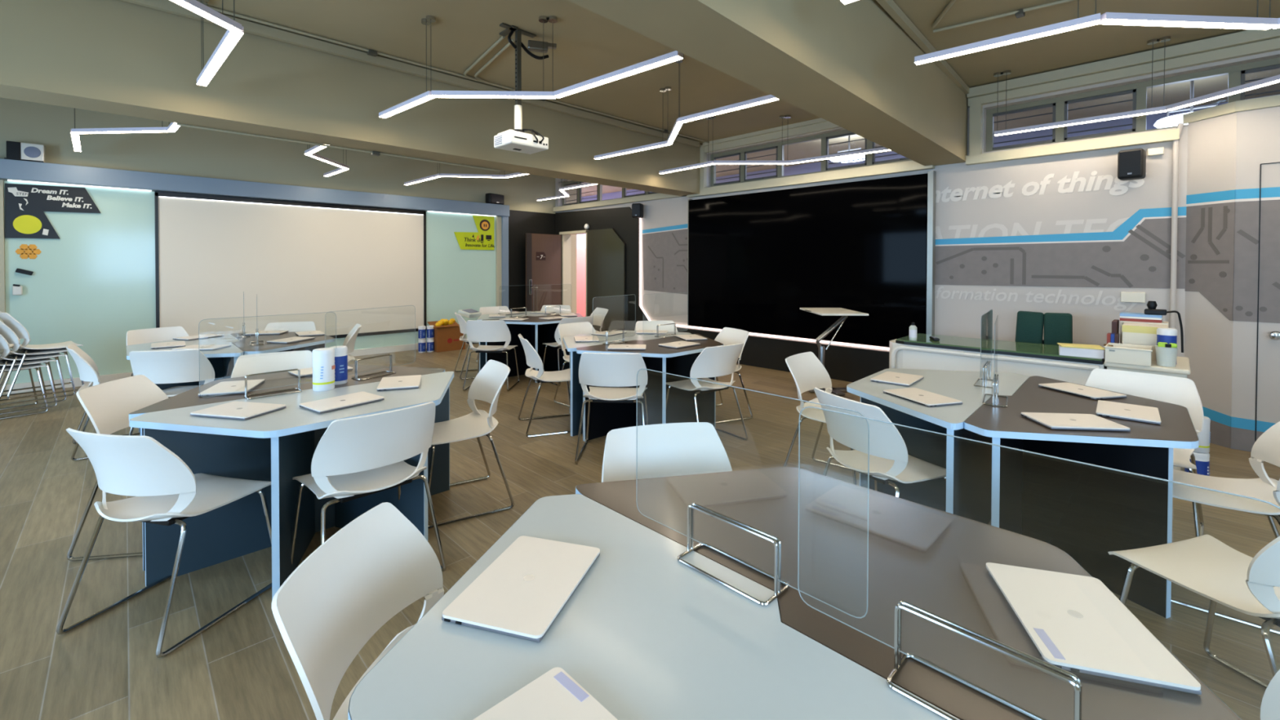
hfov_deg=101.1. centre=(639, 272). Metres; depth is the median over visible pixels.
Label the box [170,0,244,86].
pendant light
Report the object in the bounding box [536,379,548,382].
tray
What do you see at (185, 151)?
wall
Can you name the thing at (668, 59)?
diffuser
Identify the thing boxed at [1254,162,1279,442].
door frame
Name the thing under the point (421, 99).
diffuser
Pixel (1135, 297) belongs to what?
box
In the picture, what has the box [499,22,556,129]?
mount
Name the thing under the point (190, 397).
table
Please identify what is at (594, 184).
grille
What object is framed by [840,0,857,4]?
pendant light
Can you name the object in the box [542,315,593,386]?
chair
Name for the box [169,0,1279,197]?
ceiling
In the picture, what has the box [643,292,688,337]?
divider
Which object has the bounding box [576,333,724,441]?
table
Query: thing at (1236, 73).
window
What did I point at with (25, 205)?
wall sign
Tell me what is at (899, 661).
divider
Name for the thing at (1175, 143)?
conduit
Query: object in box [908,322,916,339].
bottle
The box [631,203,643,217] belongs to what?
speaker
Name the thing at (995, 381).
divider
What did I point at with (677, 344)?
laptop
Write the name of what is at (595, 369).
chair
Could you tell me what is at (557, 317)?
laptop
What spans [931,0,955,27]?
conduit
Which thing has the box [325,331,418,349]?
board
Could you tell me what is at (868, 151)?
diffuser
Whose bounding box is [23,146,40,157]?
grille
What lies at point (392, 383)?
laptop
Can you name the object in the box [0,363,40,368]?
tray
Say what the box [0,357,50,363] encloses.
tray
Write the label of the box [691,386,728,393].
tray
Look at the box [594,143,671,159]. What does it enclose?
diffuser
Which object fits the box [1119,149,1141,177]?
grille
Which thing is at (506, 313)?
laptop
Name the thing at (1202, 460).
wipes canister
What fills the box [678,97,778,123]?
diffuser
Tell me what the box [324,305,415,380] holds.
divider
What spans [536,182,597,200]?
pendant light
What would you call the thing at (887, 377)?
laptop
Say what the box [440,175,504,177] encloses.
diffuser
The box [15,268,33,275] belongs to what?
eraser
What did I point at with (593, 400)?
tray
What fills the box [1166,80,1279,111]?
diffuser
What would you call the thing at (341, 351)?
wipes canister
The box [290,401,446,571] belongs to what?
chair
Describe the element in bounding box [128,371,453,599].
table
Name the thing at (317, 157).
diffuser
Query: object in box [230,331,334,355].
table
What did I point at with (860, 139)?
grille
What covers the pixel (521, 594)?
laptop
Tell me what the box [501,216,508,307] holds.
trim
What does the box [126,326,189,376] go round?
chair
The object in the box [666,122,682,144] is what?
diffuser
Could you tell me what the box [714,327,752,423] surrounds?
chair
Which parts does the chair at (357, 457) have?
sled leg, seat, backrest, sled leg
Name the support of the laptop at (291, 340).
on the table at (318, 342)
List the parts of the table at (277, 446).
leg panel, leg panel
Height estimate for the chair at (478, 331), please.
0.803 m
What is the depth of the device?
6.97 m
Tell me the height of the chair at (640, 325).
0.803 m
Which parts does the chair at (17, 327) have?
backrest, sled leg, sled leg, seat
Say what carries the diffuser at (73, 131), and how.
attached to the pendant light at (172, 127)
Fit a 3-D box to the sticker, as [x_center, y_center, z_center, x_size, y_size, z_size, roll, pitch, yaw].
[-6.810,-0.236,5.861,0.192,0.162,0.004,-1,1,-44]
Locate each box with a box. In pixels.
[426,320,465,352]
[1120,291,1145,302]
[1121,322,1168,360]
[1147,146,1164,155]
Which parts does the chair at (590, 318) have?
sled leg, seat, backrest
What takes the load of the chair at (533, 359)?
on the floor
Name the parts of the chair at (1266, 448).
sled leg, seat, backrest, sled leg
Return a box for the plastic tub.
[1155,342,1177,367]
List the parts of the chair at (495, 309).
backrest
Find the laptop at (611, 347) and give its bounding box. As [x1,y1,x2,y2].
[607,344,646,350]
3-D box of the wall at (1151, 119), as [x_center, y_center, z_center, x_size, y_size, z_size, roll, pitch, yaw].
[3.033,-0.348,9.689,0.100,3.280,16.000,-1,1,-44]
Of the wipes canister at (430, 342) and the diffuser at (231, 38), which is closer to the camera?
the diffuser at (231, 38)
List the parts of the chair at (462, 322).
backrest, sled leg, sled leg, seat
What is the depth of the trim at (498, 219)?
5.72 m
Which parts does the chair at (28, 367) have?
sled leg, seat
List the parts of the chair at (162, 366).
sled leg, backrest, seat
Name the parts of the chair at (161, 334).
backrest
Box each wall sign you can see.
[4,183,100,239]
[453,215,494,249]
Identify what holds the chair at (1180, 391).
on the floor
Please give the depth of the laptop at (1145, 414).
2.41 m
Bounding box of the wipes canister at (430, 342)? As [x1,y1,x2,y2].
[426,338,434,351]
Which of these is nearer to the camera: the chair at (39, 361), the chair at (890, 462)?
the chair at (890, 462)
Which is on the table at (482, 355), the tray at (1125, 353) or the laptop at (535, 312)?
the laptop at (535, 312)
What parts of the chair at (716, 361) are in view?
sled leg, seat, backrest, sled leg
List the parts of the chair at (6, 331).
backrest, sled leg, seat, sled leg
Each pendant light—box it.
[70,108,180,151]
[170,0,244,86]
[304,145,349,176]
[378,15,683,118]
[404,172,528,185]
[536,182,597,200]
[594,55,778,159]
[658,115,889,173]
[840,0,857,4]
[914,0,1279,65]
[993,35,1279,136]
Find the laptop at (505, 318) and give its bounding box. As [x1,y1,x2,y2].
[499,317,528,320]
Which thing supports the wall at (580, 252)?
on the floor
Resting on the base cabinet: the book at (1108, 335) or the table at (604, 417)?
the book at (1108, 335)
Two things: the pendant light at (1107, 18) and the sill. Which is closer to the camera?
the pendant light at (1107, 18)
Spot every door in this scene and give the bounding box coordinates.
[525,233,561,311]
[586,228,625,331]
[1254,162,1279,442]
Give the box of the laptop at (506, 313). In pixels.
[497,311,524,315]
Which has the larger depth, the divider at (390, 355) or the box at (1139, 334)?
the box at (1139, 334)
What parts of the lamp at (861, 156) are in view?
lamp shade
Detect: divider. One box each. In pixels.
[198,311,336,399]
[236,292,250,337]
[249,293,264,345]
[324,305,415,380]
[499,284,534,317]
[533,284,564,315]
[592,294,635,345]
[635,368,869,617]
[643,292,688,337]
[797,406,1279,719]
[973,309,992,388]
[982,315,1008,407]
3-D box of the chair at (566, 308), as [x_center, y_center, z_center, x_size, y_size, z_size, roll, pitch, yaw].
[-1.295,0.905,7.917,0.520,0.803,0.524,0,1,1]
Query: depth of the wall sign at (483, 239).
9.63 m
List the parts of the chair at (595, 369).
sled leg, backrest, seat, sled leg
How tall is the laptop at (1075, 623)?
0.016 m
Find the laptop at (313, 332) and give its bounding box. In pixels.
[295,330,324,336]
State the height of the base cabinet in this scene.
0.742 m
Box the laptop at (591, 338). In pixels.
[573,335,599,342]
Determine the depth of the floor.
2.43 m
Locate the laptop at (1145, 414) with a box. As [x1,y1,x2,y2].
[1095,400,1160,424]
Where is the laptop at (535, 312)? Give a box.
[529,311,555,314]
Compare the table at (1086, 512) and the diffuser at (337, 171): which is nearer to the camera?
the table at (1086, 512)
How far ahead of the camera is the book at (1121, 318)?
3.96 m
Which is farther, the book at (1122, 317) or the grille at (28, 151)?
the grille at (28, 151)
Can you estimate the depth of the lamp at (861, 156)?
7.36 m
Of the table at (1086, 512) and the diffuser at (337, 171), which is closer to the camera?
the table at (1086, 512)
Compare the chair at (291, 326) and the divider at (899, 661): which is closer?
the divider at (899, 661)
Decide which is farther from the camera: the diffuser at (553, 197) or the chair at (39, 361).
the diffuser at (553, 197)
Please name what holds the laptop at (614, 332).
on the table at (575, 389)
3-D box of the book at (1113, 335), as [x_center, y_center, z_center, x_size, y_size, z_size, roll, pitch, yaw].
[3.580,0.546,3.983,0.100,0.170,0.020,-1,1,-44]
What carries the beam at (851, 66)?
attached to the ceiling
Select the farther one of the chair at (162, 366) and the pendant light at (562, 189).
the pendant light at (562, 189)
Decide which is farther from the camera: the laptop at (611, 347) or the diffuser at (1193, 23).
the laptop at (611, 347)
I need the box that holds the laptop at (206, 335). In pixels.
[173,333,224,340]
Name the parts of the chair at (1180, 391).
backrest, seat, sled leg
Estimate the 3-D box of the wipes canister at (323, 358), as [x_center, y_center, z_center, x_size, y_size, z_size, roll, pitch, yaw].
[-1.731,0.527,2.880,0.106,0.221,0.107,-1,1,-44]
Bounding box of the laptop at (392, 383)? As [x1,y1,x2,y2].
[377,374,421,391]
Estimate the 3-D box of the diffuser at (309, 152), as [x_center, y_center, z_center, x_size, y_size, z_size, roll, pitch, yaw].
[-3.527,-1.352,5.763,0.795,0.003,0.052,1,1,43]
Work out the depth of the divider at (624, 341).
4.66 m
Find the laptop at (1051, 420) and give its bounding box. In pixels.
[1020,412,1130,431]
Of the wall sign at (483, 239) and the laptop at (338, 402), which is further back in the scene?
the wall sign at (483, 239)
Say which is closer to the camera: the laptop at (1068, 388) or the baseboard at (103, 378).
the laptop at (1068, 388)
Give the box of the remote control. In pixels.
[929,336,939,341]
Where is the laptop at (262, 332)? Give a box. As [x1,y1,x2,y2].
[244,330,288,335]
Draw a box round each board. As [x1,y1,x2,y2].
[4,180,155,384]
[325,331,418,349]
[425,211,496,342]
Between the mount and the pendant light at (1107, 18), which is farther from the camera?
the mount
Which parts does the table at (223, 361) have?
leg panel, spine panel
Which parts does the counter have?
frame, glass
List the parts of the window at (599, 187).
sash, sash, sash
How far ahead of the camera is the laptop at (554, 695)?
0.80 m
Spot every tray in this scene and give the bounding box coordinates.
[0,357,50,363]
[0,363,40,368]
[8,352,59,357]
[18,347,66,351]
[475,350,505,352]
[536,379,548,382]
[592,399,633,403]
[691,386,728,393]
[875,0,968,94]
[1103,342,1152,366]
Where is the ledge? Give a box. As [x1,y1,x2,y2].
[0,158,509,216]
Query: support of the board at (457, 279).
attached to the wall at (185, 151)
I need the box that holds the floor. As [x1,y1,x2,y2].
[0,343,1279,719]
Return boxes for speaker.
[4,140,45,162]
[485,193,504,204]
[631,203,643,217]
[1117,148,1146,180]
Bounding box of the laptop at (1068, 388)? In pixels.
[1038,382,1126,399]
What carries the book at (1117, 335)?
on the base cabinet
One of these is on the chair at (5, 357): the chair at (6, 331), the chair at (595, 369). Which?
the chair at (6, 331)
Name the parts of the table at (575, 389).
leg panel, spine panel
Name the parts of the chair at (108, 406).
sled leg, backrest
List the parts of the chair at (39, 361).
sled leg, seat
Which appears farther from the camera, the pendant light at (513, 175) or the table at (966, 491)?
the pendant light at (513, 175)
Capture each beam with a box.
[120,0,699,146]
[568,0,968,165]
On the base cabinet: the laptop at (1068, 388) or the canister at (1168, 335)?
the canister at (1168, 335)
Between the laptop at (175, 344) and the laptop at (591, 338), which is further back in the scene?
the laptop at (591, 338)
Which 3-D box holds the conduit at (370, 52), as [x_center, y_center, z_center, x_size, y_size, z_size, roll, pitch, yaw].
[-2.212,-1.906,4.664,9.200,0.038,0.052,-1,1,-45]
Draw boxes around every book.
[1106,333,1111,343]
[1111,333,1115,342]
[1114,333,1119,343]
[1120,315,1162,319]
[1120,317,1162,323]
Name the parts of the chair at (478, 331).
sled leg, backrest, seat, sled leg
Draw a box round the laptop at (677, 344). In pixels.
[658,340,700,348]
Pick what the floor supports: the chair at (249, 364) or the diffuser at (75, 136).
the chair at (249, 364)
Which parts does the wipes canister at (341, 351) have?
lid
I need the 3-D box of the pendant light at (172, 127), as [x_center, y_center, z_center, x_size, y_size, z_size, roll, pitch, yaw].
[-5.237,-1.643,5.170,2.543,0.595,0.423,1,1,26]
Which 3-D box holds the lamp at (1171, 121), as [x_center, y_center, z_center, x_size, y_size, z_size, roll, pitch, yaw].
[5.273,-1.668,5.029,0.520,0.500,0.520,-1,1,-44]
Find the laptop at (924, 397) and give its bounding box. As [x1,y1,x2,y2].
[883,387,962,407]
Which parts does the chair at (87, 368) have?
sled leg, backrest, seat, sled leg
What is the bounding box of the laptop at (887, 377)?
[871,371,924,386]
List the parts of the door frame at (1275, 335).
knob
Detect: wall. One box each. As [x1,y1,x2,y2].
[0,97,576,339]
[555,49,1279,356]
[576,93,1279,248]
[576,248,586,316]
[1184,106,1279,452]
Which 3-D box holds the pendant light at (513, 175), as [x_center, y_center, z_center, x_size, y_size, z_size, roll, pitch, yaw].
[-2.667,-1.673,7.659,2.428,0.595,0.489,0,1,22]
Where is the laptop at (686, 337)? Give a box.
[674,333,707,340]
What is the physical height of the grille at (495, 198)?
0.159 m
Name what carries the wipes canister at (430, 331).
on the wipes canister at (430, 342)
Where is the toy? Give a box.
[435,318,455,326]
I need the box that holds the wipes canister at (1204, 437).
[1194,416,1210,453]
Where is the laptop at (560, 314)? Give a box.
[558,313,577,316]
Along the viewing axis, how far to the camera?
3.92 m
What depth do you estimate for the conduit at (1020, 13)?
3.83 m
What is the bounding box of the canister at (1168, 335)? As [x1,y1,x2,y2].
[1156,327,1177,364]
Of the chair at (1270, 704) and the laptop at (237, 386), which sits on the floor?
the chair at (1270, 704)
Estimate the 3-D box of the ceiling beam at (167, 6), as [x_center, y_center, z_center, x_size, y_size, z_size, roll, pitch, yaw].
[-2.342,-1.879,4.654,0.050,0.070,9.100,1,1,45]
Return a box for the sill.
[552,128,1179,212]
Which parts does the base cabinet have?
door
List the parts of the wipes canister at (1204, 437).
lid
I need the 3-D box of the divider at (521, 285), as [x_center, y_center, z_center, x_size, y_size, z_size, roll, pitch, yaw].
[-1.593,0.373,6.917,0.103,0.416,0.602,1,1,41]
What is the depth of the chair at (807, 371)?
3.66 m
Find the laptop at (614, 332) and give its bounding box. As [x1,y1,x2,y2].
[591,330,626,336]
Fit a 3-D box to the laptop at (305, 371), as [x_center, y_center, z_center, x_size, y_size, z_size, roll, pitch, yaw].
[-2.033,0.622,3.353,0.212,0.016,0.308,1,1,40]
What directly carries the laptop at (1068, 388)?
on the table at (1086, 512)
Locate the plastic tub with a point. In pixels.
(1166, 353)
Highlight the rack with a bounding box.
[1120,320,1168,343]
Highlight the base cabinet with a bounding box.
[1103,356,1191,471]
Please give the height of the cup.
0.100 m
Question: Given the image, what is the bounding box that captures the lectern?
[800,307,868,395]
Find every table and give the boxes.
[126,333,243,435]
[128,364,444,571]
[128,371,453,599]
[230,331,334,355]
[348,493,959,719]
[476,311,574,371]
[484,313,582,382]
[563,330,690,436]
[575,466,1241,719]
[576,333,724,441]
[846,368,1029,524]
[964,375,1199,617]
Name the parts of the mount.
ceiling plate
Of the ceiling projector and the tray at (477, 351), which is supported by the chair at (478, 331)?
the tray at (477, 351)
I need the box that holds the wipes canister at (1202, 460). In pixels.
[1184,451,1209,475]
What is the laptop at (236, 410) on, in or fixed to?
on the table at (277, 446)
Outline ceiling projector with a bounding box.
[493,128,548,154]
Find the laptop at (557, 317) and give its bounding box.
[538,315,565,319]
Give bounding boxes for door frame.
[559,230,586,316]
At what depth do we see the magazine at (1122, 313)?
3.99 m
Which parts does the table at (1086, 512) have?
spine panel, leg panel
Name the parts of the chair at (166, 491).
sled leg, backrest, seat, sled leg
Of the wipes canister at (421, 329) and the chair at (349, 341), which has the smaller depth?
the chair at (349, 341)
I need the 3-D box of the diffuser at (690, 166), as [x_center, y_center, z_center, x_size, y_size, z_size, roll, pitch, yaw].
[0.600,-1.359,6.895,0.052,0.003,0.955,-1,1,-41]
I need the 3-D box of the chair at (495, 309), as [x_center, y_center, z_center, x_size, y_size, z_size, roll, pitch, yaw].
[-2.041,0.907,7.646,0.520,0.803,0.524,0,1,-36]
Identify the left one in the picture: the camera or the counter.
the counter
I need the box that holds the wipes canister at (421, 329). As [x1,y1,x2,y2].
[417,325,426,339]
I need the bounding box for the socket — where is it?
[513,128,524,133]
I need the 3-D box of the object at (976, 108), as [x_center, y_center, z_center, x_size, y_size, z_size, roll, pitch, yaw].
[2.229,-1.569,6.756,0.076,0.720,3.705,-1,1,-44]
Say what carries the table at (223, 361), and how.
on the floor
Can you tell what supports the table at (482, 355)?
on the floor
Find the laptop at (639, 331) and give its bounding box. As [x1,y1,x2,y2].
[635,329,667,334]
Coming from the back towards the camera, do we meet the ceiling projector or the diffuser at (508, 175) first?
the diffuser at (508, 175)
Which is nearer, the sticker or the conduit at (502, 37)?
the conduit at (502, 37)
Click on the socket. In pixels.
(519, 131)
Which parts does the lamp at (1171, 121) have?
lamp shade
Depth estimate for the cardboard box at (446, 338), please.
8.69 m
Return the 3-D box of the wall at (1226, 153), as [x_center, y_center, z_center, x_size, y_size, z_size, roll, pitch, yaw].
[5.543,0.077,3.300,0.206,2.620,2.952,-1,1,-44]
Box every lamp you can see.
[829,135,864,162]
[1153,80,1217,128]
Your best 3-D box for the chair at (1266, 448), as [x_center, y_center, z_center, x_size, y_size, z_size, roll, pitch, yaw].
[2.557,0.993,2.286,0.524,0.803,0.520,1,1,42]
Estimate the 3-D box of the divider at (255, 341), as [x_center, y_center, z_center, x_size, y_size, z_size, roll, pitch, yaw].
[-3.303,0.402,4.540,0.103,0.416,0.602,0,1,-36]
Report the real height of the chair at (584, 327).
0.803 m
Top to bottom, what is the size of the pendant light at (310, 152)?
0.595 m
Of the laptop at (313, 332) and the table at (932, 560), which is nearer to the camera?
the table at (932, 560)
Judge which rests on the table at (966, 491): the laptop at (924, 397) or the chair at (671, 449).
the laptop at (924, 397)
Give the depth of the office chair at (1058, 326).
4.74 m
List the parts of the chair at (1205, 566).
seat, sled leg, sled leg, backrest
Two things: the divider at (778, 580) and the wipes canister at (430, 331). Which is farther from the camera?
the wipes canister at (430, 331)
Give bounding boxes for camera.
[1144,301,1183,352]
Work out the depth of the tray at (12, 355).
5.00 m
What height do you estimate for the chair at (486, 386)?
0.803 m
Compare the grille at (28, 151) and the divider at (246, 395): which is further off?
the grille at (28, 151)
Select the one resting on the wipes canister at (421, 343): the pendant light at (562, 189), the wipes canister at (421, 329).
the wipes canister at (421, 329)
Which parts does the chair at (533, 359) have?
backrest, sled leg, seat, sled leg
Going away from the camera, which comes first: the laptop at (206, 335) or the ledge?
the laptop at (206, 335)
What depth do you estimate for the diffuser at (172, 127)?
4.86 m
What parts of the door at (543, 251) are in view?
lock plate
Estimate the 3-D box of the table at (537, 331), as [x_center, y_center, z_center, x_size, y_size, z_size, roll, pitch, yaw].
[-1.220,0.954,6.789,1.490,0.740,0.730,-1,1,-44]
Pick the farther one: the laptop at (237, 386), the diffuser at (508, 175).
the diffuser at (508, 175)
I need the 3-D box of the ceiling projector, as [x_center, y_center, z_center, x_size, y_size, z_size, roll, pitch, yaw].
[-0.942,-1.076,4.232,0.354,0.162,0.322,-1,1,-44]
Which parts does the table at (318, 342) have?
leg panel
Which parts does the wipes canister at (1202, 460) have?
lid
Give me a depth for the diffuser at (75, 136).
5.42 m
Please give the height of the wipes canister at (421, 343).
0.213 m
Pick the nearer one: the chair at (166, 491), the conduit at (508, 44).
the chair at (166, 491)
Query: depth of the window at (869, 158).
7.19 m
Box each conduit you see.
[176,123,500,171]
[205,4,709,142]
[463,35,505,80]
[474,38,515,84]
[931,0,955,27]
[933,0,1075,32]
[1169,123,1184,328]
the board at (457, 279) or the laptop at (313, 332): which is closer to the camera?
the laptop at (313, 332)
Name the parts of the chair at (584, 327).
sled leg, seat, backrest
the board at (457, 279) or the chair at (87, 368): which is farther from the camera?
the board at (457, 279)
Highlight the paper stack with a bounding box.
[1057,342,1105,358]
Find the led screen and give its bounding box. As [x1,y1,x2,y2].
[687,170,936,347]
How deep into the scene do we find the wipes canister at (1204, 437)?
3.37 m
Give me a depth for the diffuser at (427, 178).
7.90 m
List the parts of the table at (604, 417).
spine panel, leg panel, leg panel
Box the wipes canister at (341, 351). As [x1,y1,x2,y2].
[329,345,347,384]
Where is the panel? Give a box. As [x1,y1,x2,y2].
[508,209,555,311]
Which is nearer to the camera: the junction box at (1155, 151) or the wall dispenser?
the junction box at (1155, 151)
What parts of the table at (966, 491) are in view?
leg panel, spine panel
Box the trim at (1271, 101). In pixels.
[1182,94,1279,124]
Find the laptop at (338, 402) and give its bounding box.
[299,391,384,413]
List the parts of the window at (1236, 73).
sash, sash, sash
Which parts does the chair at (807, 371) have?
backrest, seat, sled leg, sled leg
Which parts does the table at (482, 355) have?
spine panel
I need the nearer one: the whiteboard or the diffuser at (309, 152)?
the diffuser at (309, 152)
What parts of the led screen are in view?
trim, trim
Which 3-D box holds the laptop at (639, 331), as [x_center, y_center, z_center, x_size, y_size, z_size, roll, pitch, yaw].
[0.123,0.599,5.311,0.308,0.016,0.212,0,1,8]
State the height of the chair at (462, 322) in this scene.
0.803 m
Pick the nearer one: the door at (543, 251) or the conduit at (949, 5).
the conduit at (949, 5)
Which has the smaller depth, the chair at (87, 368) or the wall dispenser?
the chair at (87, 368)
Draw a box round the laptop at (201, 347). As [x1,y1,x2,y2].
[172,344,231,350]
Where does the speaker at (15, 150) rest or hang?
on the ledge
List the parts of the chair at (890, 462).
sled leg, backrest, seat, sled leg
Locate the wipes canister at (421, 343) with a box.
[417,339,426,352]
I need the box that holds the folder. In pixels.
[1111,319,1119,333]
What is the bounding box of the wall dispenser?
[12,284,22,295]
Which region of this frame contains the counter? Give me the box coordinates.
[888,333,1106,385]
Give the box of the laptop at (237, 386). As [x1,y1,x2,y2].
[198,378,264,396]
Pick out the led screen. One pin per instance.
(754, 260)
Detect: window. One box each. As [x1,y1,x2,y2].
[562,180,659,205]
[711,129,911,186]
[986,57,1279,151]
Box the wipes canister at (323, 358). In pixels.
[311,347,335,391]
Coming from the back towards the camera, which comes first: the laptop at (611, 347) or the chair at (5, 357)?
the chair at (5, 357)
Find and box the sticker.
[15,244,41,258]
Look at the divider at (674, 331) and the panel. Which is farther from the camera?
the panel
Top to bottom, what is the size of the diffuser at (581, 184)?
0.003 m
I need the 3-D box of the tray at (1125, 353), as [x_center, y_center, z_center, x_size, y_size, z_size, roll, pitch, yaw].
[3.467,0.577,3.736,0.232,0.115,0.250,-1,1,-44]
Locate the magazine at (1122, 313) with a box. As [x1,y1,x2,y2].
[1120,311,1162,318]
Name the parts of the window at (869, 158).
sash, sash, sash, sash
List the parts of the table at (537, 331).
spine panel, leg panel, leg panel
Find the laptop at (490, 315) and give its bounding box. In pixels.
[488,314,506,317]
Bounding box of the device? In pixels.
[457,308,481,318]
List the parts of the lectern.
post, folding arm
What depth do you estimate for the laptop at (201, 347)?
4.23 m
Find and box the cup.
[1103,343,1113,357]
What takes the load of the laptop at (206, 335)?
on the table at (223, 361)
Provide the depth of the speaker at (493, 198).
9.69 m
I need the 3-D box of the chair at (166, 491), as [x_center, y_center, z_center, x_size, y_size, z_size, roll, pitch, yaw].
[-1.917,0.984,2.170,0.520,0.803,0.524,0,1,14]
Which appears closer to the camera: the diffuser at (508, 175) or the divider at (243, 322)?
the divider at (243, 322)
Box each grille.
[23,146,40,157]
[491,193,503,204]
[566,184,642,201]
[631,204,639,216]
[715,138,898,180]
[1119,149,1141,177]
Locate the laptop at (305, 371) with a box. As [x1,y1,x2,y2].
[288,365,352,377]
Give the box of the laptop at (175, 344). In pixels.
[151,341,186,349]
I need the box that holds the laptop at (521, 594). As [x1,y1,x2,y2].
[441,535,599,642]
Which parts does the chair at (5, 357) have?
backrest, sled leg, seat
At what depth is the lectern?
5.89 m
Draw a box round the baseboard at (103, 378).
[2,342,466,395]
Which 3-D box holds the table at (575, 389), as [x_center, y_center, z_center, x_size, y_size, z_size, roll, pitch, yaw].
[-0.231,0.980,5.036,1.490,0.740,0.730,-1,1,-44]
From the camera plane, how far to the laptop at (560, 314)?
7.09 m
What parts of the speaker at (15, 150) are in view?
plate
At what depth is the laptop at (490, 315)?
6.86 m
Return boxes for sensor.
[584,223,589,229]
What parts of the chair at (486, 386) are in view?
seat, sled leg, sled leg, backrest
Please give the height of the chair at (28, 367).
0.803 m
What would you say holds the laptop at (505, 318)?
on the table at (537, 331)
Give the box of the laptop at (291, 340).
[266,336,315,343]
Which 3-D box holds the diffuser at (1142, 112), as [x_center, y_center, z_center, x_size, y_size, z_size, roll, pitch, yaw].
[3.851,-1.320,4.677,1.174,0.003,0.052,1,1,44]
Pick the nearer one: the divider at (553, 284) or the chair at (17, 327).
the chair at (17, 327)
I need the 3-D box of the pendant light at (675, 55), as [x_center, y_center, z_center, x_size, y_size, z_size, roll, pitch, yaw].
[-0.964,-1.616,3.893,2.795,0.595,0.426,0,1,23]
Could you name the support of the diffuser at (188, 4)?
attached to the pendant light at (235, 30)
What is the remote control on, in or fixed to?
on the counter
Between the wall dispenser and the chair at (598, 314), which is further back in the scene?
the chair at (598, 314)
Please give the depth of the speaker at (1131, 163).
4.49 m
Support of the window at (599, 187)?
in the wall at (1091, 323)
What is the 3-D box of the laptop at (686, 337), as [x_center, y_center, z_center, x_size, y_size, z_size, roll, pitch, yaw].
[0.474,0.605,4.924,0.212,0.016,0.308,0,1,-16]
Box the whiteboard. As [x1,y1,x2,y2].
[154,191,426,337]
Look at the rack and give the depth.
3.99 m
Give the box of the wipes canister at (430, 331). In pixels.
[426,325,434,338]
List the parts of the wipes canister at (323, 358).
lid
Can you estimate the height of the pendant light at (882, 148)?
0.595 m
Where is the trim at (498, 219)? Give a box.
[0,179,502,394]
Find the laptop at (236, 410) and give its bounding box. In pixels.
[190,400,286,419]
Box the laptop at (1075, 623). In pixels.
[986,562,1201,694]
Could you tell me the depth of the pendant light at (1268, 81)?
4.32 m
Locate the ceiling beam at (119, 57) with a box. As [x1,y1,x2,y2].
[0,0,701,196]
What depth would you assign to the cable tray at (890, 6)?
4.14 m
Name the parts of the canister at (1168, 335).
lid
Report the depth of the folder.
4.01 m
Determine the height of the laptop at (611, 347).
0.016 m
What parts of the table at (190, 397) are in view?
spine panel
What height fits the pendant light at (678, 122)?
0.595 m
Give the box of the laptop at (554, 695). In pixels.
[472,666,617,719]
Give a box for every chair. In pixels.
[0,311,84,399]
[0,320,75,405]
[0,333,66,410]
[0,358,57,414]
[0,364,48,419]
[56,427,271,657]
[66,343,140,461]
[66,374,168,560]
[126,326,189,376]
[128,349,214,435]
[231,350,312,377]
[264,321,315,332]
[271,502,444,719]
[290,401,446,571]
[342,323,361,363]
[427,359,514,528]
[454,311,479,379]
[462,320,519,391]
[476,306,510,362]
[517,333,570,437]
[540,305,571,312]
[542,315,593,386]
[553,321,595,407]
[574,352,648,464]
[590,307,608,332]
[601,422,732,482]
[634,320,678,332]
[666,342,747,440]
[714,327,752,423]
[783,351,856,484]
[813,386,946,497]
[1015,311,1072,345]
[1084,368,1204,537]
[1107,534,1279,688]
[1170,421,1279,635]
[1260,669,1279,719]
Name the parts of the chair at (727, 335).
sled leg, backrest, sled leg, seat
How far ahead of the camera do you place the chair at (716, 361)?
4.12 m
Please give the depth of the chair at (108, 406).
2.73 m
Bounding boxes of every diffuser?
[71,132,80,151]
[72,130,173,133]
[168,122,180,132]
[170,0,240,31]
[196,30,243,86]
[305,146,325,155]
[305,154,347,168]
[324,168,349,176]
[379,95,435,118]
[404,176,441,185]
[431,94,555,98]
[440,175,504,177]
[504,173,528,177]
[537,195,568,200]
[553,55,683,97]
[560,183,597,190]
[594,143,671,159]
[659,163,714,173]
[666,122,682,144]
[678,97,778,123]
[714,163,788,164]
[788,149,889,164]
[914,19,1100,65]
[994,110,1166,136]
[1097,18,1278,30]
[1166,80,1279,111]

